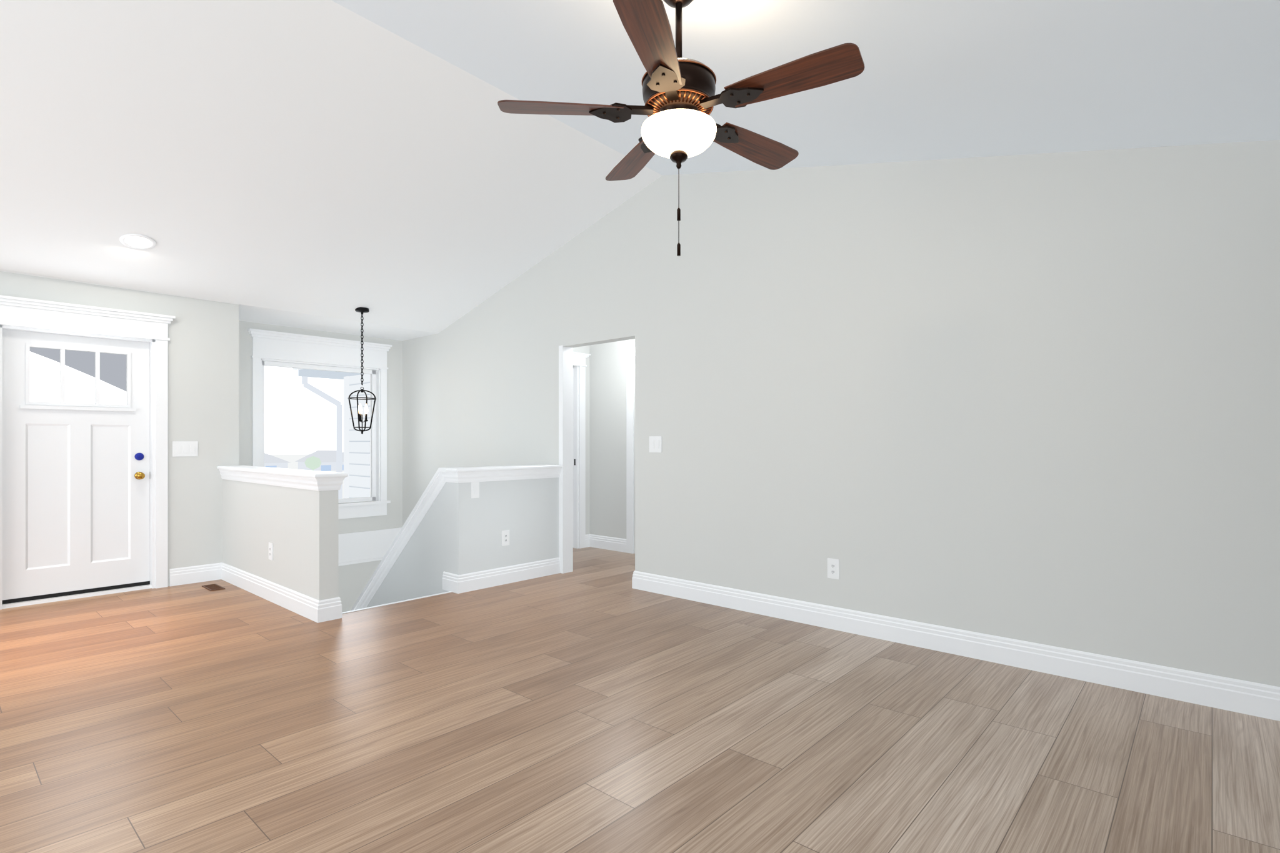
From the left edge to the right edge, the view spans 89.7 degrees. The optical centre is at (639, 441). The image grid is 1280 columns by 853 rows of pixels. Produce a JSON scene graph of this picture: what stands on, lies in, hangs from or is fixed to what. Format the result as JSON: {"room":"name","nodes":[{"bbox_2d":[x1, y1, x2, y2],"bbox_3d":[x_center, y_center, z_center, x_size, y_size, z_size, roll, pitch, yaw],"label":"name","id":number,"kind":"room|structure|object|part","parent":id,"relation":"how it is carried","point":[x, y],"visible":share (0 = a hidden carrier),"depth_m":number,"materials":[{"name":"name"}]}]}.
{"room":"empty living room","nodes":[
{"label":"empty living room","id":0,"kind":"room"},
{"bbox_2d":[0,271,238,586],"bbox_3d":[-4.119,-0.500,5.196,0.160,4.000,1.515,0,0,42],"label":"wall","id":1,"kind":"structure","parent":0,"point":[203,375],"depth_m":5.45,"materials":[{"name":"white paint"}]},
{"bbox_2d":[1,329,149,600],"bbox_3d":[-4.304,0.171,4.955,0.122,1.958,0.866,0,0,42],"label":"front door","id":2,"kind":"structure","parent":1,"relation":"in","point":[75,473],"depth_m":4.94,"materials":[{"name":"white wood"}]},
{"bbox_2d":[1,581,149,604],"bbox_3d":[-4.331,1.162,4.979,0.051,0.028,0.866,0,0,42],"label":"door front sweep","id":3,"kind":"object","parent":2,"relation":"attached to","point":[32,598],"visible":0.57,"depth_m":4.93,"materials":[{"name":"black rubber"}]},
{"bbox_3d":[-4.327,-0.495,4.976,0.006,0.406,0.572,0,0,42],"label":"glass","id":4,"kind":"part","parent":2,"relation":"part of","materials":[{"name":"white"}]},
{"bbox_2d":[134,453,144,460],"bbox_3d":[-4.062,0.125,5.226,0.034,0.062,0.062,0,0,42],"label":"door front deadbolt","id":5,"kind":"object","parent":2,"relation":"attached to","point":[139,456],"visible":1,"depth_m":5.22,"materials":[{"name":"blue metal"}]},
{"bbox_3d":[-4.046,0.280,5.212,0.077,0.064,0.064,0,0,42],"label":"knob","id":6,"kind":"part","parent":2,"relation":"part of","materials":[{"name":"gold metal"}]},
{"bbox_2d":[0,304,169,609],"bbox_3d":[-4.308,0.115,4.959,0.192,2.170,1.094,0,0,42],"label":"door frame","id":7,"kind":"structure","parent":1,"relation":"attached to","point":[161,463],"depth_m":5.24,"materials":[{"name":"white wood"}]},
{"bbox_2d":[0,295,175,323],"bbox_3d":[-4.236,-1.000,4.895,0.065,0.060,1.154,0,0,42],"label":"crown molding","id":8,"kind":"structure","parent":1,"relation":"attached to","point":[74,308],"depth_m":4.88,"materials":[{"name":"white wood"}]},
{"bbox_2d":[172,441,198,456],"bbox_3d":[-3.818,0.065,5.406,0.010,0.128,0.180,0,0,42],"label":"light switch","id":9,"kind":"object","parent":1,"relation":"attached to","point":[184,449],"visible":1,"depth_m":5.40,"materials":[{"name":"white plastic"}]},
{"bbox_2d":[223,479,338,600],"bbox_3d":[-2.842,2.123,4.991,2.020,3.755,0.125,0,0,42],"label":"wall","id":10,"kind":"structure","parent":0,"point":[297,528],"depth_m":4.67,"materials":[{"name":"white paint"}]},
{"bbox_2d":[169,562,341,623],"bbox_3d":[-2.958,1.129,4.848,2.037,0.142,0.527,0,0,42],"label":"baseboard","id":11,"kind":"structure","parent":10,"relation":"attached to","point":[315,610],"depth_m":4.91,"materials":[{"name":"white wood"}]},
{"bbox_2d":[268,542,273,560],"bbox_3d":[-2.782,0.830,4.848,0.080,0.128,0.009,0,0,42],"label":"outlet","id":12,"kind":"object","parent":10,"relation":"attached to","point":[270,551],"visible":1,"depth_m":4.83,"materials":[{"name":"white plastic"}]},
{"bbox_2d":[218,469,344,491],"bbox_3d":[-2.831,0.287,4.981,2.051,0.085,0.187,0,0,42],"label":"trim","id":13,"kind":"structure","parent":10,"relation":"attached to","point":[320,484],"depth_m":4.61,"materials":[{"name":"white wood"}]},
{"bbox_2d":[216,465,348,478],"bbox_3d":[-2.825,0.230,4.976,2.065,0.030,0.215,0,0,42],"label":"trim","id":14,"kind":"structure","parent":10,"relation":"on","point":[315,474],"depth_m":4.66,"materials":[{"name":"white wood"}]},
{"bbox_2d":[238,320,402,562],"bbox_3d":[-3.592,0.750,7.068,0.160,6.500,2.235,0,0,42],"label":"wall","id":15,"kind":"structure","parent":0,"point":[392,519],"depth_m":7.64,"materials":[{"name":"white paint"}]},
{"bbox_2d":[247,323,391,501],"bbox_3d":[-3.509,-0.885,7.112,0.225,3.230,1.504,0,0,42],"label":"window frame","id":16,"kind":"structure","parent":15,"relation":"in","point":[310,332],"depth_m":6.99,"materials":[{"name":"white paint"}]},
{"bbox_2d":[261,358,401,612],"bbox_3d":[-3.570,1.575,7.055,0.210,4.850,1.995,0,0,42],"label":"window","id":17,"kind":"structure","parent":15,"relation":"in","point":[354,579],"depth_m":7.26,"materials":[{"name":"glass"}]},
{"bbox_3d":[-3.545,-0.068,7.144,0.050,1.535,1.240,0,0,42],"label":"window stair sash","id":18,"kind":"part","parent":17,"relation":"part of","materials":[{"name":"clear glass"}]},
{"bbox_2d":[0,0,662,340],"bbox_3d":[-3.809,-1.900,3.867,4.969,1.380,7.120,0,0,42],"label":"ceiling","id":19,"kind":"structure","parent":0,"point":[326,159],"depth_m":4.11,"materials":[{"name":"white paint"}]},
{"bbox_2d":[119,233,156,249],"bbox_3d":[-3.532,-1.405,4.530,0.199,0.062,0.206,0,0,42],"label":"recessed light","id":20,"kind":"object","parent":19,"relation":"in","point":[137,241],"visible":1,"depth_m":4.53,"materials":[{"name":"white plastic"}]},
{"bbox_2d":[347,306,376,434],"bbox_3d":[-2.707,-0.680,6.272,0.260,1.228,0.260,0,0,42],"label":"pendant lantern","id":21,"kind":"object","parent":19,"relation":"hanging from","point":[362,310],"visible":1,"depth_m":6.26,"materials":[{"name":"black metal"}]},
{"bbox_2d":[341,591,451,614],"bbox_3d":[-1.806,1.216,4.785,0.027,0.039,0.945,0,0,42],"label":"trim","id":22,"kind":"structure","parent":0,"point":[389,604],"depth_m":4.77,"materials":[{"name":"white wood"}]},
{"bbox_2d":[366,482,471,607],"bbox_3d":[-2.068,2.123,5.727,1.800,3.755,0.115,0,0,42],"label":"wall","id":23,"kind":"structure","parent":0,"point":[439,544],"depth_m":5.32,"materials":[{"name":"white paint"}]},
{"bbox_2d":[350,466,462,610],"bbox_3d":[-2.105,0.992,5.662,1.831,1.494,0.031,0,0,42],"label":"trim","id":24,"kind":"structure","parent":23,"relation":"attached to","point":[443,478],"depth_m":5.56,"materials":[{"name":"white wood"}]},
{"bbox_2d":[470,477,558,573],"bbox_3d":[-1.087,0.873,5.555,0.126,1.255,0.940,0,0,42],"label":"wall","id":25,"kind":"structure","parent":0,"point":[525,512],"depth_m":5.49,"materials":[{"name":"white paint"}]},
{"bbox_2d":[442,557,559,593],"bbox_3d":[-1.133,1.129,5.599,0.267,0.142,1.199,0,0,42],"label":"baseboard","id":26,"kind":"structure","parent":25,"relation":"attached to","point":[456,584],"depth_m":5.36,"materials":[{"name":"white wood"}]},
{"bbox_2d":[445,464,562,472],"bbox_3d":[-1.142,0.230,5.500,0.205,0.030,1.095,0,0,42],"label":"trim","id":27,"kind":"structure","parent":25,"relation":"on","point":[497,468],"depth_m":5.36,"materials":[{"name":"white wood"}]},
{"bbox_2d":[501,530,509,546],"bbox_3d":[-1.131,0.815,5.420,0.009,0.128,0.080,0,0,42],"label":"outlet","id":28,"kind":"object","parent":25,"relation":"attached to","point":[505,537],"visible":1,"depth_m":5.42,"materials":[{"name":"white plastic"}]},
{"bbox_2d":[462,468,561,483],"bbox_3d":[-1.063,0.287,5.479,0.031,0.085,1.021,0,0,42],"label":"trim","id":29,"kind":"structure","parent":25,"relation":"attached to","point":[482,476],"depth_m":5.44,"materials":[{"name":"white wood"}]},
{"bbox_2d":[558,345,573,573],"bbox_3d":[-0.679,0.165,5.898,0.056,2.070,0.123,0,0,42],"label":"trim","id":30,"kind":"structure","parent":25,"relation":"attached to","point":[565,454],"depth_m":5.87,"materials":[{"name":"white wood"}]},
{"bbox_2d":[573,345,589,534],"bbox_3d":[-0.939,0.050,7.008,0.115,2.900,0.970,0,0,42],"label":"wall","id":31,"kind":"structure","parent":0,"point":[584,349],"depth_m":7.30,"materials":[{"name":"white paint"}]},
{"bbox_2d":[573,368,575,546],"bbox_3d":[-0.998,0.185,6.949,0.065,2.006,0.758,0,0,42],"label":"hall door","id":32,"kind":"structure","parent":31,"relation":"in","point":[573,457],"depth_m":7.23,"materials":[{"name":"white wood"}]},
{"bbox_2d":[573,356,586,548],"bbox_3d":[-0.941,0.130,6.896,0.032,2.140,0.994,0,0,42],"label":"door frame","id":33,"kind":"structure","parent":31,"relation":"attached to","point":[582,457],"depth_m":7.22,"materials":[{"name":"white wood"}]},
{"bbox_2d":[573,351,590,358],"bbox_3d":[-0.928,-0.960,6.885,0.065,0.040,1.054,0,0,42],"label":"crown molding","id":34,"kind":"structure","parent":31,"relation":"attached to","point":[579,354],"depth_m":7.16,"materials":[{"name":"white wood"}]},
{"bbox_2d":[585,534,589,547],"bbox_3d":[-0.596,1.129,7.295,0.017,0.142,0.085,0,0,42],"label":"baseboard","id":35,"kind":"structure","parent":31,"relation":"attached to","point":[587,540],"depth_m":7.29,"materials":[{"name":"white wood"}]},
{"bbox_2d":[589,338,634,553],"bbox_3d":[0.548,0.050,6.413,4.100,2.900,0.115,0,0,42],"label":"wall","id":36,"kind":"structure","parent":0,"point":[607,439],"depth_m":7.13,"materials":[{"name":"white paint"}]},
{"bbox_2d":[589,534,626,552],"bbox_3d":[-0.359,1.129,7.130,0.590,0.142,0.017,0,0,42],"label":"baseboard","id":37,"kind":"structure","parent":36,"relation":"attached to","point":[609,543],"depth_m":7.12,"materials":[{"name":"white wood"}]},
{"bbox_2d":[625,346,634,553],"bbox_3d":[0.270,0.100,6.567,1.120,2.200,0.024,0,0,42],"label":"door frame","id":38,"kind":"structure","parent":36,"relation":"attached to","point":[630,455],"depth_m":6.89,"materials":[{"name":"white wood"}]},
{"bbox_2d":[0,546,1279,852],"bbox_3d":[-1.480,1.350,2.753,7.070,0.300,8.150,0,0,42],"label":"floor","id":39,"kind":"structure","parent":0,"point":[199,718],"depth_m":2.60,"materials":[{"name":"laminate"}]},
{"bbox_2d":[201,583,224,591],"bbox_3d":[-3.495,1.197,5.273,0.250,0.006,0.100,0,0,42],"label":"floor vent","id":40,"kind":"object","parent":39,"relation":"in","point":[214,587],"visible":1,"depth_m":5.27,"materials":[{"name":"brown"}]},
{"bbox_2d":[331,0,1279,175],"bbox_3d":[-0.520,-1.865,0.944,4.429,1.450,7.120,0,0,42],"label":"ceiling","id":41,"kind":"structure","parent":0,"point":[947,79],"depth_m":2.79,"materials":[{"name":"white paint"}]},
{"bbox_2d":[497,0,864,256],"bbox_3d":[0.178,-1.200,2.382,1.259,1.030,1.255,0,0,42],"label":"ceiling fan","id":42,"kind":"object","parent":41,"relation":"hanging from","point":[681,99],"visible":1,"depth_m":2.27,"materials":[{"name":"brown wood"}]},
{"bbox_3d":[-0.286,-1.212,2.347,0.450,0.036,0.142,0,0,-4],"label":"blade","id":43,"kind":"part","parent":42,"relation":"part of","materials":[{"name":"brown wood"}]},
{"bbox_3d":[-0.018,-1.212,2.776,0.142,0.036,0.450,0,0,-22],"label":"blade","id":44,"kind":"part","parent":42,"relation":"part of","materials":[{"name":"brown wood"}]},
{"bbox_3d":[0.040,-1.212,1.960,0.142,0.036,0.450,0,0,14],"label":"blade","id":45,"kind":"part","parent":42,"relation":"part of","materials":[{"name":"brown wood"}]},
{"bbox_3d":[0.143,-1.113,2.377,0.278,0.101,0.278,0,0,42],"label":"globe","id":46,"kind":"part","parent":42,"relation":"part of","materials":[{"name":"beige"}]},
{"bbox_3d":[0.472,-1.212,2.654,0.450,0.036,0.142,0,0,-40],"label":"blade","id":47,"kind":"part","parent":42,"relation":"part of","materials":[{"name":"brown wood"}]},
{"bbox_3d":[0.508,-1.212,2.150,0.450,0.036,0.142,0,0,32],"label":"blade","id":48,"kind":"part","parent":42,"relation":"part of","materials":[{"name":"brown wood"}]},
{"bbox_2d":[402,140,1279,721],"bbox_3d":[0.138,0.750,5.161,8.250,6.500,0.132,0,0,42],"label":"wall","id":49,"kind":"structure","parent":0,"point":[1035,397],"depth_m":3.66,"materials":[{"name":"white paint"}]},
{"bbox_2d":[649,436,661,452],"bbox_3d":[0.120,0.025,5.103,0.130,0.128,0.010,0,0,42],"label":"light switch","id":50,"kind":"object","parent":49,"relation":"attached to","point":[655,444],"visible":1,"depth_m":5.10,"materials":[{"name":"white plastic"}]},
{"bbox_2d":[827,558,839,579],"bbox_3d":[1.235,0.815,4.114,0.080,0.128,0.009,0,0,42],"label":"outlet","id":51,"kind":"object","parent":49,"relation":"attached to","point":[833,568],"visible":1,"depth_m":4.11,"materials":[{"name":"white plastic"}]},
{"label":"outside","id":52,"kind":"structure","parent":0,"visible":0},
{"bbox_2d":[3,588,150,608],"bbox_3d":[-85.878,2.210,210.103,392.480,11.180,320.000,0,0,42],"label":"threshold","id":53,"kind":"structure","parent":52,"point":[75,598],"depth_m":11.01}
]}

